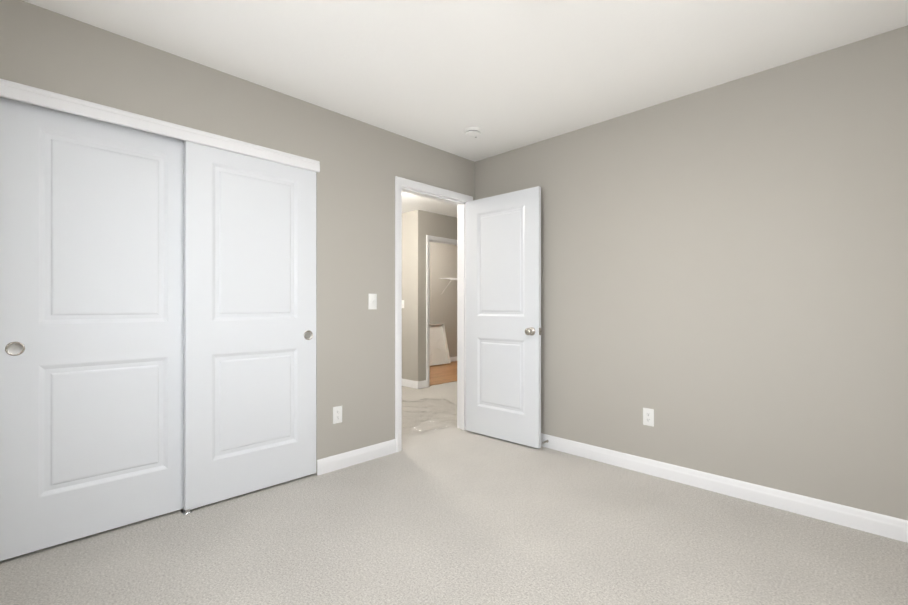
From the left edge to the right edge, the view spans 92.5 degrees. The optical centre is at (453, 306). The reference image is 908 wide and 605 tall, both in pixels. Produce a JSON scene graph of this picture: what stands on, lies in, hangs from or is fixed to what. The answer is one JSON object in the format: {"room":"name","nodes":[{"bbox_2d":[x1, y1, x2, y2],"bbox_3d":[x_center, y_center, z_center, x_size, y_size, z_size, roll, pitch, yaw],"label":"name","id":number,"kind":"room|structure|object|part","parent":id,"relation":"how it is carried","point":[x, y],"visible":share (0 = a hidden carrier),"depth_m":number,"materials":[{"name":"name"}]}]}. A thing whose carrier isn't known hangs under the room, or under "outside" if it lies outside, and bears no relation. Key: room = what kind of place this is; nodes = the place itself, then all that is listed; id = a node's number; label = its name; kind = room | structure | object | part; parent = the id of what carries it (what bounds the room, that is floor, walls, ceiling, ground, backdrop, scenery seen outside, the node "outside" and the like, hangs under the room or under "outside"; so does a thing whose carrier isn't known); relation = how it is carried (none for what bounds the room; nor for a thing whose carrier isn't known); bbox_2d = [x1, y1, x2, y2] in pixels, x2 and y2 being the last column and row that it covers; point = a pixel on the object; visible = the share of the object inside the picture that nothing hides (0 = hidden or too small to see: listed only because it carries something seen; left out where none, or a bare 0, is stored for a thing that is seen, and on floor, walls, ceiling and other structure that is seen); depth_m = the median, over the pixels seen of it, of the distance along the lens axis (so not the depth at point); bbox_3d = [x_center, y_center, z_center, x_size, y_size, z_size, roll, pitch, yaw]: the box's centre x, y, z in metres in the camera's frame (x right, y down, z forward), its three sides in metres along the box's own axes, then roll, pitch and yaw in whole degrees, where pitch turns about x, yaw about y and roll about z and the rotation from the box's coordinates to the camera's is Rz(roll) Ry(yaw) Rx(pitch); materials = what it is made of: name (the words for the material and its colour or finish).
{"room":"empty bedroom","nodes":[
{"label":"empty bedroom","id":0,"kind":"room"},
{"bbox_2d":[0,0,474,474],"bbox_3d":[0.319,-0.109,4.195,0.120,2.440,7.720,0,0,45],"label":"wall","id":1,"kind":"structure","parent":0,"point":[362,165],"depth_m":2.91,"materials":[{"name":"grey paint"}]},
{"bbox_2d":[0,79,319,172],"bbox_3d":[-1.410,-0.927,2.346,0.016,0.072,1.479,0,0,45],"label":"closet door trim","id":2,"kind":"structure","parent":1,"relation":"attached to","point":[37,96],"depth_m":2.18,"materials":[{"name":"white wood"}]},
{"bbox_2d":[333,406,341,423],"bbox_3d":[-0.795,0.738,2.975,0.007,0.115,0.070,0,0,45],"label":"outlet","id":3,"kind":"object","parent":1,"relation":"attached to","point":[337,414],"visible":1,"depth_m":2.97,"materials":[{"name":"white plastic"}]},
{"bbox_2d":[317,439,395,475],"bbox_3d":[-0.673,1.060,3.094,0.014,0.100,0.645,0,0,45],"label":"baseboard","id":4,"kind":"structure","parent":1,"relation":"attached to","point":[345,459],"depth_m":3.06,"materials":[{"name":"white wood"}]},
{"bbox_2d":[369,294,376,308],"bbox_3d":[-0.589,-0.040,3.174,0.022,0.115,0.070,0,0,45],"label":"switch plate","id":5,"kind":"object","parent":1,"relation":"attached to","point":[372,301],"visible":1,"depth_m":3.18,"materials":[{"name":"white plastic"}]},
{"bbox_2d":[395,176,472,451],"bbox_3d":[-0.187,0.055,3.682,0.157,2.111,0.872,0,0,45],"label":"door frame","id":6,"kind":"structure","parent":1,"relation":"attached to","point":[400,182],"depth_m":3.66,"materials":[{"name":"white wood"}]},
{"bbox_2d":[466,186,540,448],"bbox_3d":[0.392,0.080,3.628,0.766,2.030,0.172,0,0,43],"label":"bedroom door","id":7,"kind":"structure","parent":6,"relation":"attached to","point":[503,316],"depth_m":3.58,"materials":[{"name":"white painted wood"},{"name":"satin nickel"}]},
{"bbox_3d":[0.586,0.190,3.379,0.066,0.066,0.068,0,0,43],"label":"knob","id":8,"kind":"part","parent":7,"relation":"part of","materials":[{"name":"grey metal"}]},
{"bbox_2d":[402,212,409,379],"bbox_3d":[-1.150,-0.107,6.657,1.710,2.440,0.120,0,0,45],"label":"wall","id":9,"kind":"structure","parent":0,"point":[405,216],"depth_m":6.10,"materials":[{"name":"grey paint"}]},
{"bbox_2d":[402,379,426,388],"bbox_3d":[-0.990,1.063,6.508,1.564,0.100,0.163,0,0,45],"label":"baseboard","id":10,"kind":"structure","parent":9,"relation":"attached to","point":[414,384],"depth_m":5.99,"materials":[{"name":"white wood"}]},
{"bbox_2d":[410,210,456,380],"bbox_3d":[0.597,-0.106,7.095,0.100,2.440,3.200,0,0,45],"label":"wall","id":11,"kind":"structure","parent":0,"point":[418,226],"depth_m":5.99,"materials":[{"name":"grey paint"}]},
{"bbox_2d":[426,235,456,386],"bbox_3d":[-0.112,0.058,6.377,0.137,2.111,0.882,0,0,45],"label":"door frame","id":12,"kind":"structure","parent":11,"relation":"attached to","point":[429,238],"depth_m":6.04,"materials":[{"name":"white wood"}]},
{"bbox_2d":[430,361,456,385],"bbox_3d":[-0.004,1.110,7.688,1.690,0.008,3.000,0,0,45],"label":"floor","id":13,"kind":"structure","parent":0,"point":[443,373],"depth_m":7.23,"materials":[{"name":"brown wood"}]},
{"bbox_2d":[430,324,450,365],"bbox_3d":[-0.433,0.717,8.253,0.800,0.780,0.065,0,-14,-45],"label":"pan","id":14,"kind":"object","parent":13,"relation":"on","point":[439,352],"visible":0.5,"depth_m":8.43,"materials":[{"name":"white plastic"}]},
{"bbox_2d":[430,242,456,356],"bbox_3d":[-0.644,-0.105,8.315,0.100,2.440,2.990,0,0,45],"label":"wall","id":15,"kind":"structure","parent":0,"point":[443,264],"depth_m":8.71,"materials":[{"name":"grey paint"}]},
{"bbox_2d":[440,278,456,292],"bbox_3d":[0.175,-0.415,8.848,0.301,0.307,1.003,0,0,45],"label":"wire shelf","id":16,"kind":"object","parent":15,"relation":"attached to","point":[450,279],"visible":0.23,"depth_m":8.61,"materials":[{"name":"white metal"}]},
{"bbox_2d":[450,356,456,361],"bbox_3d":[-0.600,1.065,8.277,0.014,0.100,3.000,0,0,45],"label":"baseboard","id":17,"kind":"structure","parent":15,"relation":"attached to","point":[453,359],"depth_m":8.87,"materials":[{"name":"white wood"}]},
{"bbox_2d":[0,381,907,604],"bbox_3d":[0.226,1.161,4.299,7.400,0.100,8.100,0,0,45],"label":"floor carpet","id":18,"kind":"object","parent":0,"point":[451,513],"depth_m":2.01,"materials":[{"name":"beige carpet"}]},
{"bbox_2d":[180,507,192,514],"bbox_3d":[-1.459,1.096,2.364,0.100,0.025,0.042,0,0,45],"label":"guide","id":19,"kind":"object","parent":18,"relation":"on","point":[186,512],"visible":0.71,"depth_m":2.34,"materials":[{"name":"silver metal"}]},
{"bbox_2d":[402,398,456,433],"bbox_3d":[-0.441,1.092,4.414,1.150,0.032,1.579,0,0,45],"label":"plastic sheet","id":20,"kind":"object","parent":18,"relation":"on","point":[417,401],"visible":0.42,"depth_m":4.48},
{"bbox_2d":[22,0,907,217],"bbox_3d":[0.226,-1.379,4.301,7.400,0.100,8.100,0,0,45],"label":"ceiling","id":21,"kind":"structure","parent":0,"point":[506,75],"depth_m":2.24,"materials":[{"name":"white paint"}]},
{"bbox_2d":[464,127,481,137],"bbox_3d":[0.142,-1.307,3.270,0.132,0.046,0.132,0,0,45],"label":"smoke detector","id":22,"kind":"object","parent":21,"relation":"attached to","point":[472,132],"visible":1,"depth_m":3.23,"materials":[{"name":"white plastic"}]},
{"bbox_2d":[475,25,907,519],"bbox_3d":[1.452,-0.111,2.823,3.420,2.440,0.120,0,0,45],"label":"wall","id":23,"kind":"structure","parent":0,"point":[724,279],"depth_m":2.51,"materials":[{"name":"grey paint"}]},
{"bbox_2d":[643,408,653,426],"bbox_3d":[1.292,0.732,2.890,0.070,0.115,0.007,0,0,45],"label":"outlet","id":24,"kind":"object","parent":23,"relation":"attached to","point":[648,416],"visible":1,"depth_m":2.89,"materials":[{"name":"white plastic"}]},
{"bbox_2d":[541,433,907,542],"bbox_3d":[1.349,1.059,2.825,3.270,0.100,0.020,0,0,45],"label":"baseboard","id":25,"kind":"structure","parent":23,"relation":"attached to","point":[870,522],"depth_m":2.48,"materials":[{"name":"white wood"}]},
{"bbox_3d":[-1.451,-0.930,2.381,0.087,0.038,1.461,0,0,45],"label":"track rail","id":26,"kind":"object","parent":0,"visible":0},
{"bbox_2d":[0,96,183,560],"bbox_3d":[-1.706,0.081,2.145,0.037,2.025,0.755,0,0,45],"label":"closet door","id":27,"kind":"structure","parent":26,"relation":"hanging from","point":[91,326],"depth_m":2.08,"materials":[{"name":"white wood"}]},
{"bbox_3d":[-1.921,0.182,1.902,0.002,0.062,0.062,0,0,45],"label":"handle","id":28,"kind":"part","parent":27,"relation":"part of","materials":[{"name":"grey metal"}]},
{"bbox_2d":[184,140,315,509],"bbox_3d":[-1.185,0.082,2.612,0.037,2.025,0.755,0,0,45],"label":"closet door","id":29,"kind":"structure","parent":26,"relation":"hanging from","point":[249,323],"depth_m":2.56,"materials":[{"name":"white wood"}]},
{"bbox_3d":[-0.947,0.183,2.829,0.002,0.062,0.062,0,0,45],"label":"handle","id":30,"kind":"part","parent":29,"relation":"part of","materials":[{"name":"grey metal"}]}
]}

